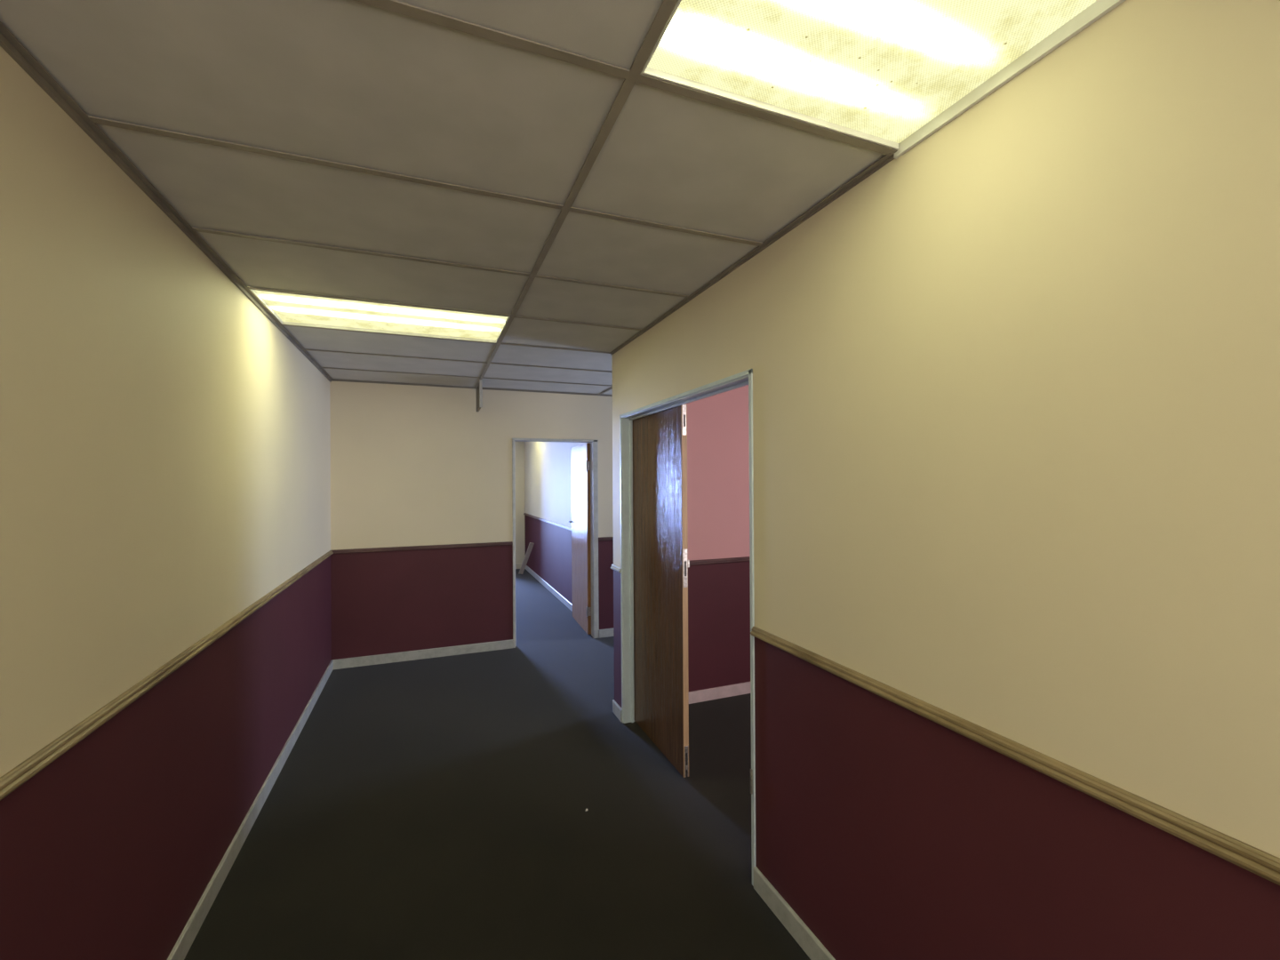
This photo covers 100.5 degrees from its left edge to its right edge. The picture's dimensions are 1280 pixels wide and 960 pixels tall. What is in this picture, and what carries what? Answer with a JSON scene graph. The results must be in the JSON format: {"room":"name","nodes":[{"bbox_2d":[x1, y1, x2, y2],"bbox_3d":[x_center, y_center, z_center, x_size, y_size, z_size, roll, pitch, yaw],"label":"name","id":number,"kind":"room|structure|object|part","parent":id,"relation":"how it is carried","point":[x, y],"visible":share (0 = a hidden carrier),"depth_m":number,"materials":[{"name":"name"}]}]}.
{"room":"office corridor","nodes":[
{"label":"office corridor","id":0,"kind":"room"},
{"bbox_2d":[0,46,331,959],"bbox_3d":[-1.247,0.314,0.897,0.100,2.568,7.790,0,0,-22],"label":"wall","id":1,"kind":"structure","parent":0,"point":[165,447],"depth_m":1.49,"materials":[{"name":"beige paint"}]},
{"bbox_2d":[0,550,333,800],"bbox_3d":[-1.190,0.597,0.919,0.020,0.035,7.790,0,0,-22],"label":"trim","id":2,"kind":"structure","parent":1,"relation":"attached to","point":[22,772],"depth_m":1.41,"materials":[{"name":"brown wood"}]},
{"bbox_2d":[167,660,332,959],"bbox_3d":[-1.187,1.557,0.915,0.012,0.081,7.790,0,0,-22],"label":"baseboard","id":3,"kind":"structure","parent":1,"relation":"attached to","point":[186,939],"depth_m":2.27,"materials":[{"name":"paint"}]},
{"bbox_2d":[0,0,897,396],"bbox_3d":[1.577,-0.888,1.736,5.780,0.035,8.323,0,0,-22],"label":"ceiling","id":4,"kind":"structure","parent":0,"point":[518,159],"depth_m":1.46,"materials":[{"name":"tile"}]},
{"bbox_2d":[250,287,509,343],"bbox_3d":[-1.340,-0.911,2.893,1.154,0.089,0.572,0,0,-22],"label":"ceiling light","id":5,"kind":"object","parent":4,"relation":"attached to","point":[292,309],"visible":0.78,"depth_m":2.89,"materials":[{"name":"translucent plastic diffuser"},{"name":"glowing light"}]},
{"bbox_2d":[476,379,482,411],"bbox_3d":[-1.428,-0.741,4.724,0.024,0.240,0.360,0,0,-22],"label":"hanging sign","id":6,"kind":"object","parent":4,"relation":"hanging from","point":[479,389],"visible":1,"depth_m":4.56,"materials":[{"name":"metal"}]},
{"bbox_2d":[640,0,1125,159],"bbox_3d":[0.456,-0.919,1.023,0.749,0.103,0.600,0,0,-22],"label":"ceiling light","id":7,"kind":"object","parent":4,"relation":"attached to","point":[892,74],"visible":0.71,"depth_m":1.12,"materials":[{"name":"translucent plastic diffuser"},{"name":"white enamelled metal"}]},
{"bbox_3d":[0.451,-0.896,1.021,0.738,0.029,0.572,0,0,-22],"label":"frame","id":8,"kind":"part","parent":7,"relation":"part of","materials":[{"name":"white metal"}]},
{"bbox_2d":[329,379,613,659],"bbox_3d":[-0.303,0.318,5.516,6.700,2.568,0.100,0,0,-22],"label":"wall","id":9,"kind":"structure","parent":0,"point":[411,465],"depth_m":4.84,"materials":[{"name":"beige paint"}]},
{"bbox_2d":[331,639,512,669],"bbox_3d":[-1.920,1.569,4.808,1.520,0.081,0.012,0,0,-22],"label":"baseboard","id":10,"kind":"structure","parent":9,"relation":"attached to","point":[427,653],"depth_m":4.78,"materials":[{"name":"paint"}]},
{"bbox_2d":[332,541,512,553],"bbox_3d":[-1.924,0.610,4.807,1.520,0.035,0.020,0,0,-22],"label":"trim","id":11,"kind":"structure","parent":9,"relation":"attached to","point":[506,543],"depth_m":4.78,"materials":[{"name":"brown wood"}]},
{"bbox_2d":[512,438,599,647],"bbox_3d":[-0.988,0.601,5.670,0.852,2.010,0.911,0,0,-22],"label":"door","id":12,"kind":"structure","parent":9,"relation":"in","point":[584,522],"depth_m":5.50,"materials":[{"name":"paint"}]},
{"bbox_3d":[-0.654,0.608,5.867,0.038,1.976,0.790,0,0,-19],"label":"panel","id":13,"kind":"part","parent":12,"relation":"part of","materials":[{"name":"brown wood"}]},
{"bbox_2d":[598,536,613,541],"bbox_3d":[1.160,0.593,6.029,3.405,0.035,0.020,0,0,-22],"label":"trim","id":14,"kind":"structure","parent":9,"relation":"attached to","point":[601,538],"depth_m":5.43,"materials":[{"name":"brown wood"}]},
{"bbox_2d":[599,628,613,638],"bbox_3d":[1.164,1.553,6.031,3.405,0.081,0.012,0,0,-22],"label":"baseboard","id":15,"kind":"structure","parent":9,"relation":"attached to","point":[607,632],"depth_m":5.43,"materials":[{"name":"paint"}]},
{"bbox_2d":[184,568,810,959],"bbox_3d":[-0.687,1.655,5.960,7.500,0.100,17.000,0,0,-22],"label":"floor","id":16,"kind":"structure","parent":0,"point":[431,808],"depth_m":2.46,"materials":[{"name":"carpet"}]},
{"bbox_2d":[519,542,534,574],"bbox_3d":[-1.925,1.329,9.008,0.390,0.579,0.070,0,0,45],"label":"wooden plank","id":17,"kind":"object","parent":16,"relation":"on","point":[531,545],"visible":1,"depth_m":9.00,"materials":[{"name":"wood"}]},
{"bbox_2d":[514,440,525,563],"bbox_3d":[-2.449,0.340,9.688,0.675,2.568,0.100,0,0,-22],"label":"wall","id":18,"kind":"structure","parent":0,"point":[519,446],"depth_m":9.73,"materials":[{"name":"beige paint"}]},
{"bbox_2d":[515,563,521,568],"bbox_3d":[-2.425,1.573,9.627,0.663,0.100,0.020,0,0,-22],"label":"baseboard","id":19,"kind":"structure","parent":18,"relation":"attached to","point":[517,565],"depth_m":9.70,"materials":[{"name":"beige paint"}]},
{"bbox_2d":[524,441,590,603],"bbox_3d":[-1.991,0.336,9.585,0.100,2.568,8.710,0,0,-22],"label":"wall","id":20,"kind":"structure","parent":0,"point":[548,465],"depth_m":7.73,"materials":[{"name":"beige paint"}]},
{"bbox_2d":[523,512,571,530],"bbox_3d":[-1.282,0.612,7.638,0.020,0.035,4.570,0,0,-22],"label":"trim","id":21,"kind":"structure","parent":20,"relation":"attached to","point":[525,514],"depth_m":7.69,"materials":[{"name":"brown wood"}]},
{"bbox_2d":[524,565,572,611],"bbox_3d":[-1.273,1.571,7.637,0.012,0.081,4.570,0,0,-22],"label":"baseboard","id":22,"kind":"structure","parent":20,"relation":"attached to","point":[564,601],"depth_m":7.63,"materials":[{"name":"paint"}]},
{"bbox_2d":[686,384,750,691],"bbox_3d":[1.275,0.305,4.189,2.945,2.568,0.030,0,0,-22],"label":"wall","id":23,"kind":"structure","parent":0,"point":[717,425],"depth_m":3.90,"materials":[{"name":"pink paint"}]},
{"bbox_2d":[688,681,750,703],"bbox_3d":[1.301,1.548,4.170,2.923,0.081,0.012,0,0,-22],"label":"baseboard","id":24,"kind":"structure","parent":23,"relation":"attached to","point":[742,688],"depth_m":3.88,"materials":[{"name":"paint"}]},
{"bbox_2d":[689,556,749,565],"bbox_3d":[1.296,0.588,4.169,2.923,0.035,0.020,0,0,-22],"label":"trim","id":25,"kind":"structure","parent":23,"relation":"attached to","point":[744,558],"depth_m":3.88,"materials":[{"name":"brown wood"}]},
{"bbox_2d":[611,0,1279,959],"bbox_3d":[0.970,0.300,0.861,0.075,2.568,6.088,0,0,-22],"label":"wall","id":26,"kind":"structure","parent":0,"point":[1016,386],"depth_m":1.12,"materials":[{"name":"beige paint"}]},
{"bbox_2d":[610,563,620,573],"bbox_3d":[-0.162,0.596,3.592,0.020,0.035,0.174,0,0,-22],"label":"trim","id":27,"kind":"structure","parent":26,"relation":"attached to","point":[614,567],"depth_m":3.58,"materials":[{"name":"paint"}]},
{"bbox_2d":[612,699,621,721],"bbox_3d":[-0.153,1.556,3.591,0.012,0.081,0.174,0,0,-22],"label":"baseboard","id":28,"kind":"structure","parent":26,"relation":"attached to","point":[616,708],"depth_m":3.59,"materials":[{"name":"paint"}]},
{"bbox_2d":[619,368,755,886],"bbox_3d":[0.210,0.580,2.815,0.129,2.025,1.542,0,0,-22],"label":"door","id":29,"kind":"structure","parent":26,"relation":"in","point":[654,562],"depth_m":3.10,"materials":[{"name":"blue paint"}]},
{"bbox_3d":[0.106,0.591,3.178,0.032,1.986,0.728,0,0,-22],"label":"panel","id":30,"kind":"part","parent":29,"relation":"part of","materials":[{"name":"brown wood"}]},
{"bbox_3d":[0.241,0.470,2.836,0.025,0.205,0.002,0,0,-22],"label":"lock plate","id":31,"kind":"part","parent":29,"relation":"part of","materials":[{"name":"metal"}]},
{"bbox_2d":[753,866,835,959],"bbox_3d":[1.254,1.540,0.044,0.012,0.081,4.371,0,0,-22],"label":"baseboard","id":32,"kind":"structure","parent":26,"relation":"attached to","point":[799,931],"depth_m":1.86,"materials":[{"name":"paint"}]},
{"bbox_2d":[750,626,1279,885],"bbox_3d":[1.244,0.580,0.045,0.020,0.035,4.371,0,0,-22],"label":"trim","id":33,"kind":"structure","parent":26,"relation":"attached to","point":[1265,865],"depth_m":1.04,"materials":[{"name":"brown wood"}]}
]}

